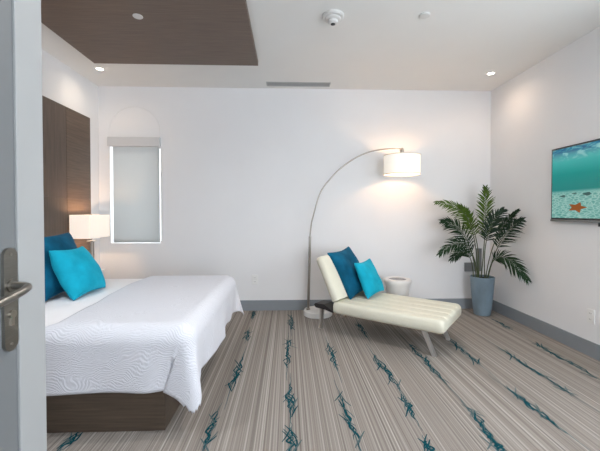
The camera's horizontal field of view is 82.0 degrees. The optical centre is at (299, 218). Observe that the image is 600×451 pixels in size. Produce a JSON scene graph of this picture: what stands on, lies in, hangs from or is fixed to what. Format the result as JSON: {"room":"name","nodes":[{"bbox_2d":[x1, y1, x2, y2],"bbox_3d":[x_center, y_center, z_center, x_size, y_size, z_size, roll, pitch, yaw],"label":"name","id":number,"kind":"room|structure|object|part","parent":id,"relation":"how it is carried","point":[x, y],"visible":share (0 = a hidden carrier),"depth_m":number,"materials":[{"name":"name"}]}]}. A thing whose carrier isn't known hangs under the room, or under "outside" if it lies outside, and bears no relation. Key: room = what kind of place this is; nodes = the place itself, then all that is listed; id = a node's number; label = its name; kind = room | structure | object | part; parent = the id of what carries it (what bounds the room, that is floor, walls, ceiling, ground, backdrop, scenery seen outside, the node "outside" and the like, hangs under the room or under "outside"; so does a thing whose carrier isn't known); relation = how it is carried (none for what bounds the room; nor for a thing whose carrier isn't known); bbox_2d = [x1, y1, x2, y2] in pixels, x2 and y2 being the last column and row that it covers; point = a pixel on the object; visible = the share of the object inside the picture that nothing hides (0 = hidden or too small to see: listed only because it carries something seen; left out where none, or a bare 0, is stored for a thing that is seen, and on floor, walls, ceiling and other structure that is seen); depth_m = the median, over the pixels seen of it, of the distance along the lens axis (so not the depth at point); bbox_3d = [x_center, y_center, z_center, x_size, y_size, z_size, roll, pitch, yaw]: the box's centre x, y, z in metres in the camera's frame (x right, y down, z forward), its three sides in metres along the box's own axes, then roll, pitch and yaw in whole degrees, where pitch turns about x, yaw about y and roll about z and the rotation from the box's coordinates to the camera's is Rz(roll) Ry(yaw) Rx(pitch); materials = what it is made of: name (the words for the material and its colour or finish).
{"room":"hotel room","nodes":[
{"label":"hotel room","id":0,"kind":"room"},
{"bbox_2d":[42,49,99,265],"bbox_3d":[-2.451,-0.203,2.570,0.120,2.750,3.514,0,1,-2],"label":"wall","id":1,"kind":"structure","parent":0,"point":[61,84],"depth_m":3.81,"materials":[{"name":"white paint"}]},
{"bbox_2d":[42,95,90,252],"bbox_3d":[-2.375,-0.049,2.570,0.030,2.162,2.818,0,1,-2],"label":"headboard","id":2,"kind":"object","parent":1,"relation":"attached to","point":[66,131],"visible":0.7,"depth_m":3.51,"materials":[{"name":"brown wood"}]},
{"bbox_3d":[-2.375,-0.664,2.567,0.030,0.932,1.936,0,1,-2],"label":"panel","id":3,"kind":"part","parent":2,"relation":"part of","materials":[{"name":"brown wood"}]},
{"bbox_3d":[-2.375,0.417,2.587,0.030,1.229,1.936,0,1,-2],"label":"panel","id":4,"kind":"part","parent":2,"relation":"part of","materials":[{"name":"brown wood"}]},
{"bbox_3d":[-2.416,-0.686,3.752,0.030,0.932,0.428,0,1,-2],"label":"panel","id":5,"kind":"part","parent":2,"relation":"part of","materials":[{"name":"brown wood"}]},
{"bbox_3d":[-2.416,0.396,3.772,0.030,1.229,0.428,0,1,-2],"label":"panel","id":6,"kind":"part","parent":2,"relation":"part of","materials":[{"name":"brown wood"}]},
{"bbox_2d":[98,86,490,299],"bbox_3d":[-0.021,-0.236,4.392,4.864,2.750,0.200,0,1,-2],"label":"wall","id":7,"kind":"structure","parent":0,"point":[244,171],"depth_m":4.29,"materials":[{"name":"white paint"}]},
{"bbox_2d":[109,106,159,136],"bbox_3d":[-2.016,-1.180,4.204,0.620,0.385,0.004,0,1,-2],"label":"trim","id":8,"kind":"structure","parent":7,"relation":"attached to","point":[130,106],"depth_m":4.20,"materials":[{"name":"paint"}]},
{"bbox_2d":[115,173,160,242],"bbox_3d":[-2.017,-0.306,4.352,0.606,1.208,0.040,0,1,-2],"label":"window","id":9,"kind":"structure","parent":7,"relation":"in","point":[160,173],"depth_m":4.36,"materials":[{"name":"white plastic"}]},
{"bbox_2d":[107,137,160,241],"bbox_3d":[-2.013,-0.352,4.205,0.625,1.277,0.058,0,1,-2],"label":"roller blind","id":10,"kind":"object","parent":9,"relation":"attached to","point":[136,160],"visible":1,"depth_m":4.23,"materials":[{"name":"fabric"}]},
{"bbox_3d":[-2.026,-0.298,4.349,0.564,1.163,0.006,0,1,-2],"label":"pane","id":11,"kind":"part","parent":9,"relation":"part of","materials":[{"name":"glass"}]},
{"bbox_2d":[252,275,257,283],"bbox_3d":[-0.561,0.756,4.286,0.074,0.120,0.010,0,1,-2],"label":"wall socket","id":12,"kind":"object","parent":7,"relation":"attached to","point":[254,277],"visible":1,"depth_m":4.28,"materials":[{"name":"white plastic"}]},
{"bbox_2d":[240,298,472,310],"bbox_3d":[-0.017,1.078,4.310,4.864,0.127,0.012,0,1,-2],"label":"baseboard","id":13,"kind":"structure","parent":7,"relation":"attached to","point":[465,303],"depth_m":4.30,"materials":[{"name":"grey paint"}]},
{"bbox_2d":[464,248,481,270],"bbox_3d":[2.192,0.520,4.367,0.215,0.290,0.029,0,1,-2],"label":"wall box","id":14,"kind":"object","parent":7,"relation":"attached to","point":[467,266],"visible":0.62,"depth_m":4.36,"materials":[{"name":"grey metal"}]},
{"bbox_2d":[41,0,599,90],"bbox_3d":[0.090,-1.613,1.172,5.064,0.120,6.594,0,1,-2],"label":"ceiling","id":15,"kind":"structure","parent":0,"point":[377,44],"depth_m":3.16,"materials":[{"name":"paint"}]},
{"bbox_2d":[94,67,104,70],"bbox_3d":[-2.133,-1.595,3.675,0.100,0.006,0.100,0,1,-2],"label":"recessed light","id":16,"kind":"object","parent":15,"relation":"in","point":[96,68],"visible":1,"depth_m":3.66,"materials":[{"name":"white plastic"}]},
{"bbox_2d":[41,0,257,65],"bbox_3d":[-1.204,-1.554,2.610,1.623,0.050,1.695,0,1,-2],"label":"ceiling panel","id":17,"kind":"object","parent":15,"relation":"attached to","point":[173,32],"visible":0.92,"depth_m":2.81,"materials":[{"name":"brown wood"}]},
{"bbox_2d":[132,13,142,18],"bbox_3d":[-1.224,-1.526,2.604,0.074,0.007,0.074,0,1,-2],"label":"sprinkler cover","id":18,"kind":"object","parent":17,"relation":"attached to","point":[137,16],"visible":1,"depth_m":2.60,"materials":[{"name":"plastic"}]},
{"bbox_2d":[266,82,330,86],"bbox_3d":[-0.019,-1.603,4.114,0.760,0.006,0.124,0,1,-2],"label":"ceiling vent","id":19,"kind":"object","parent":15,"relation":"in","point":[300,84],"visible":1,"depth_m":4.11,"materials":[{"name":"grey metal"}]},
{"bbox_2d":[322,9,343,25],"bbox_3d":[0.257,-1.544,2.683,0.170,0.073,0.170,0,1,-2],"label":"smoke detector","id":20,"kind":"object","parent":15,"relation":"attached to","point":[332,17],"visible":1,"depth_m":2.65,"materials":[{"name":"plastic"}]},
{"bbox_2d":[419,12,429,18],"bbox_3d":[0.967,-1.573,2.674,0.082,0.014,0.082,0,1,-2],"label":"sprinkler cover","id":21,"kind":"object","parent":15,"relation":"attached to","point":[424,15],"visible":1,"depth_m":2.66,"materials":[{"name":"plastic"}]},
{"bbox_2d":[47,308,599,450],"bbox_3d":[0.091,1.196,1.214,4.864,0.002,6.377,0,1,-2],"label":"floor","id":22,"kind":"structure","parent":0,"point":[277,380],"depth_m":2.34,"materials":[{"name":"carpet"}]},
{"bbox_2d":[45,279,179,432],"bbox_3d":[-1.510,0.876,2.620,1.687,0.590,1.480,0,1,-2],"label":"bed","id":23,"kind":"object","parent":22,"relation":"on","point":[91,412],"visible":0.16,"depth_m":1.92,"materials":[{"name":"brown wood"}]},
{"bbox_2d":[44,232,76,301],"bbox_3d":[-1.867,0.347,2.659,0.220,0.456,0.576,0,1,-3],"label":"throw cushion","id":24,"kind":"object","parent":23,"relation":"on","point":[65,241],"visible":0.34,"depth_m":2.51,"materials":[{"name":"teal fabric"}]},
{"bbox_2d":[49,246,105,299],"bbox_3d":[-1.698,0.398,2.649,0.249,0.356,0.439,0,1,-3],"label":"throw cushion","id":25,"kind":"object","parent":23,"relation":"on","point":[78,273],"visible":1,"depth_m":2.52,"materials":[{"name":"teal fabric"}]},
{"bbox_3d":[-1.510,0.744,2.618,1.687,0.326,1.480,0,1,-2],"label":"mattress","id":26,"kind":"part","parent":23,"relation":"part of","materials":[{"name":"white fabric"}]},
{"bbox_2d":[45,275,243,413],"bbox_3d":[-1.075,0.794,2.639,1.092,0.472,1.644,0,1,-2],"label":"coverlet","id":27,"kind":"object","parent":23,"relation":"on","point":[151,334],"visible":0.98,"depth_m":1.87,"materials":[{"name":"white fabric"}]},
{"bbox_2d":[304,148,420,318],"bbox_3d":[0.723,0.159,4.047,1.356,1.974,0.448,0,1,-2],"label":"arc floor lamp","id":28,"kind":"object","parent":22,"relation":"on","point":[400,164],"visible":0.96,"depth_m":3.95,"materials":[{"name":"white fabric"}]},
{"bbox_3d":[0.650,-0.300,4.052,1.082,1.053,0.025,0,1,2],"label":"arc arm","id":29,"kind":"part","parent":28,"relation":"part of","materials":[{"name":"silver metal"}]},
{"bbox_3d":[1.192,-0.630,4.033,0.414,0.225,0.414,0,1,-2],"label":"lamp shade","id":30,"kind":"part","parent":28,"relation":"part of","materials":[{"name":"fabric"}]},
{"bbox_2d":[314,255,460,356],"bbox_3d":[0.848,0.769,3.439,1.279,0.775,0.685,1,1,36],"label":"chaise longue","id":31,"kind":"object","parent":22,"relation":"on","point":[425,315],"visible":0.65,"depth_m":3.27,"materials":[{"name":"beige leather"}]},
{"bbox_3d":[0.226,1.028,3.637,0.048,0.250,0.045,1,1,36],"label":"leg","id":32,"kind":"part","parent":31,"relation":"part of","materials":[{"name":"silver metal"}]},
{"bbox_3d":[0.464,0.599,3.718,0.085,0.465,0.685,-31,-17,33],"label":"backrest","id":33,"kind":"part","parent":31,"relation":"part of","materials":[{"name":"beige leather"}]},
{"bbox_2d":[327,246,362,299],"bbox_3d":[0.544,0.570,3.729,0.337,0.491,0.476,1,1,30],"label":"throw cushion","id":34,"kind":"object","parent":31,"relation":"on","point":[344,260],"visible":0.77,"depth_m":3.58,"materials":[{"name":"teal fabric"}]},
{"bbox_2d":[354,258,383,298],"bbox_3d":[0.737,0.625,3.663,0.226,0.355,0.401,1,1,33],"label":"throw cushion","id":35,"kind":"object","parent":31,"relation":"on","point":[371,282],"visible":1,"depth_m":3.55,"materials":[{"name":"teal fabric"}]},
{"bbox_3d":[0.944,0.877,3.370,1.040,0.115,0.685,1,1,36],"label":"seat","id":36,"kind":"part","parent":31,"relation":"part of","materials":[{"name":"beige leather"}]},
{"bbox_3d":[1.103,1.053,2.961,0.140,0.224,0.048,1,1,42],"label":"leg","id":37,"kind":"part","parent":31,"relation":"part of","materials":[{"name":"silver metal"}]},
{"bbox_3d":[1.382,1.046,3.340,0.140,0.224,0.048,1,1,42],"label":"leg","id":38,"kind":"part","parent":31,"relation":"part of","materials":[{"name":"silver metal"}]},
{"bbox_2d":[383,276,411,295],"bbox_3d":[1.123,0.916,3.978,0.316,0.461,0.316,0,1,-2],"label":"side table","id":39,"kind":"object","parent":22,"relation":"on","point":[397,285],"visible":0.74,"depth_m":3.86,"materials":[{"name":"white ceramic"}]},
{"bbox_2d":[434,185,531,315],"bbox_3d":[1.935,0.376,3.877,0.873,1.546,0.726,0,1,-2],"label":"potted palm","id":40,"kind":"object","parent":22,"relation":"on","point":[482,286],"visible":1,"depth_m":4.00,"materials":[{"name":"plant"}]},
{"bbox_3d":[-2.275,0.857,3.739,0.238,0.588,0.240,0,1,-2],"label":"nightstand","id":41,"kind":"object","parent":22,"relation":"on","visible":0},
{"bbox_2d":[69,214,109,258],"bbox_3d":[-2.259,0.254,3.724,0.203,0.617,0.390,0,1,-2],"label":"table lamp","id":42,"kind":"object","parent":41,"relation":"on","point":[91,226],"visible":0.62,"depth_m":3.54,"materials":[{"name":"white fabric"}]},
{"bbox_3d":[-2.259,0.080,3.721,0.203,0.245,0.390,0,1,-2],"label":"lamp shade","id":43,"kind":"part","parent":42,"relation":"part of","materials":[{"name":"fabric"}]},
{"bbox_3d":[-2.239,0.396,3.705,0.020,0.297,0.020,0,1,-2],"label":"post","id":44,"kind":"part","parent":42,"relation":"part of","materials":[{"name":"silver metal"}]},
{"bbox_3d":[-2.240,0.396,3.749,0.020,0.297,0.020,0,1,-2],"label":"post","id":45,"kind":"part","parent":42,"relation":"part of","materials":[{"name":"silver metal"}]},
{"bbox_2d":[470,274,494,315],"bbox_3d":[2.178,0.916,4.125,0.266,0.457,0.266,0,1,-2],"label":"planter","id":46,"kind":"object","parent":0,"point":[482,286],"depth_m":4.03,"materials":[{"name":"blue ceramic"}]},
{"bbox_2d":[489,26,599,344],"bbox_3d":[2.580,-0.180,1.294,0.120,2.750,6.414,0,1,-2],"label":"wall","id":47,"kind":"structure","parent":0,"point":[554,103],"depth_m":3.42,"materials":[{"name":"white paint"}]},
{"bbox_2d":[492,300,599,360],"bbox_3d":[2.517,1.132,1.250,0.012,0.127,6.282,0,1,-2],"label":"baseboard","id":48,"kind":"structure","parent":47,"relation":"attached to","point":[580,344],"depth_m":3.34,"materials":[{"name":"grey paint"}]},
{"bbox_2d":[550,138,599,226],"bbox_3d":[2.452,-0.293,2.722,0.036,0.719,1.200,0,1,-2],"label":"television","id":49,"kind":"object","parent":47,"relation":"attached to","point":[575,174],"visible":1,"depth_m":3.03,"materials":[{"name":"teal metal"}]},
{"bbox_2d":[569,202,586,212],"bbox_3d":[2.424,-0.098,3.013,0.001,0.095,0.198,0,1,-2],"label":"starfish","id":50,"kind":"object","parent":49,"relation":"attached to","point":[574,207],"depth_m":3.01,"materials":[{"name":"orange"}]},
{"bbox_2d":[587,308,594,324],"bbox_3d":[2.459,0.826,2.918,0.010,0.120,0.074,0,1,-2],"label":"wall socket","id":51,"kind":"object","parent":47,"relation":"attached to","point":[590,313],"visible":1,"depth_m":2.91,"materials":[{"name":"white plastic"}]},
{"bbox_3d":[-1.552,-0.147,-0.549,1.700,2.750,3.016,0,1,-2],"label":"wall","id":52,"kind":"structure","parent":0,"visible":0},
{"bbox_2d":[0,0,31,450],"bbox_3d":[-0.710,0.157,0.439,0.115,2.094,0.914,0,1,-2],"label":"door","id":53,"kind":"structure","parent":52,"relation":"in","point":[11,289],"depth_m":0.87,"materials":[{"name":"grey paint"}]},
{"bbox_3d":[-0.733,0.203,0.871,0.008,0.261,0.043,0,1,-2],"label":"handle","id":54,"kind":"part","parent":53,"relation":"part of","materials":[{"name":"metal"}]},
{"bbox_3d":[-0.697,0.179,0.811,0.063,0.053,0.157,0,1,-2],"label":"lever","id":55,"kind":"part","parent":53,"relation":"part of","materials":[{"name":"metal"}]},
{"bbox_2d":[12,0,46,450],"bbox_3d":[-0.727,0.110,0.440,0.022,2.200,1.106,0,1,-2],"label":"trim","id":56,"kind":"structure","parent":52,"relation":"attached to","point":[26,14],"depth_m":0.94,"materials":[{"name":"paint"}]}
]}

